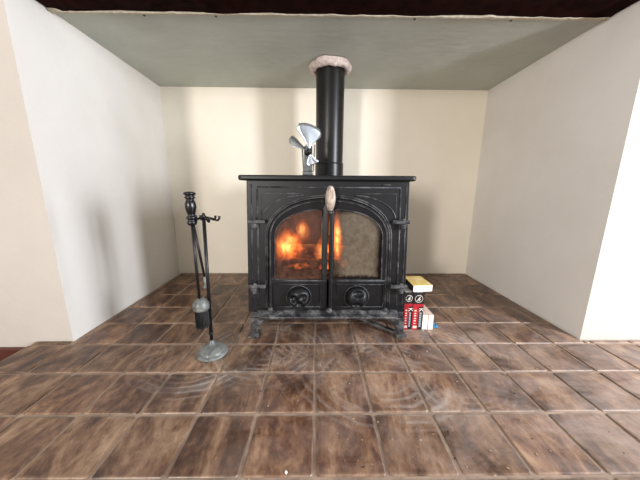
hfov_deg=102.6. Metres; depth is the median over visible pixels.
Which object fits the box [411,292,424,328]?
paperback book
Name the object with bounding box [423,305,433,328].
book
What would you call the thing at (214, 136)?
wall
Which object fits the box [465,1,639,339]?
wall
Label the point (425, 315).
book
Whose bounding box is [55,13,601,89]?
ceiling
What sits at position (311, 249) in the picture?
log
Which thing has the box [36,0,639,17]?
ceiling beam
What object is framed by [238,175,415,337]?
wood stove
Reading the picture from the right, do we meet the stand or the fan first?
the fan
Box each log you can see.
[280,258,341,269]
[288,244,341,254]
[304,254,340,258]
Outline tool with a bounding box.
[357,319,394,333]
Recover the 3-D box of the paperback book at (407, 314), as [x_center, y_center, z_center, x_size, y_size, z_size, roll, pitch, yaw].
[0.371,0.288,1.129,0.036,0.167,0.112,0,12,-1]
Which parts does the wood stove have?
leg, door, glass pane, air control knob, plate, rail, handle, air control knob, door, glass pane, leg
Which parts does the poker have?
rod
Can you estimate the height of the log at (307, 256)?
0.056 m
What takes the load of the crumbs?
on the floor
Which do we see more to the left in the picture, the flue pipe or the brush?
the brush
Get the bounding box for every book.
[403,287,413,328]
[406,276,432,291]
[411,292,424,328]
[422,310,427,328]
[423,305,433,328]
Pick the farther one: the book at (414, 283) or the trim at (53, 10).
the book at (414, 283)
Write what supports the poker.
hanging from the stand
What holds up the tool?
on the floor
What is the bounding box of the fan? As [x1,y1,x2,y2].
[289,123,320,174]
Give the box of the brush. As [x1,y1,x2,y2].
[183,191,209,330]
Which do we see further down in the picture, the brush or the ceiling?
the brush
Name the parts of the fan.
blade, heat plate, blade, blade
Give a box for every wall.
[0,0,179,346]
[160,87,487,273]
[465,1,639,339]
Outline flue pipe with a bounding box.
[309,55,351,174]
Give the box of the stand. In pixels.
[195,213,227,361]
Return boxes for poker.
[194,194,205,288]
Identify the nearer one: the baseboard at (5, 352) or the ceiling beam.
the ceiling beam
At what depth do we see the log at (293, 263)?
1.08 m
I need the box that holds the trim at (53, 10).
[47,8,610,20]
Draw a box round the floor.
[0,273,639,479]
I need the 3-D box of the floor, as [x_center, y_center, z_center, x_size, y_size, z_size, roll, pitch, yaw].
[0.372,0.431,1.030,2.944,0.076,1.610,0,12,-1]
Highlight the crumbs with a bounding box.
[246,334,623,479]
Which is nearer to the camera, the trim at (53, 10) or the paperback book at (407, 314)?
the trim at (53, 10)
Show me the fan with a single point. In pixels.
(310, 133)
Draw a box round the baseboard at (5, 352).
[0,347,24,359]
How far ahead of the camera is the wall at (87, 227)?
0.99 m

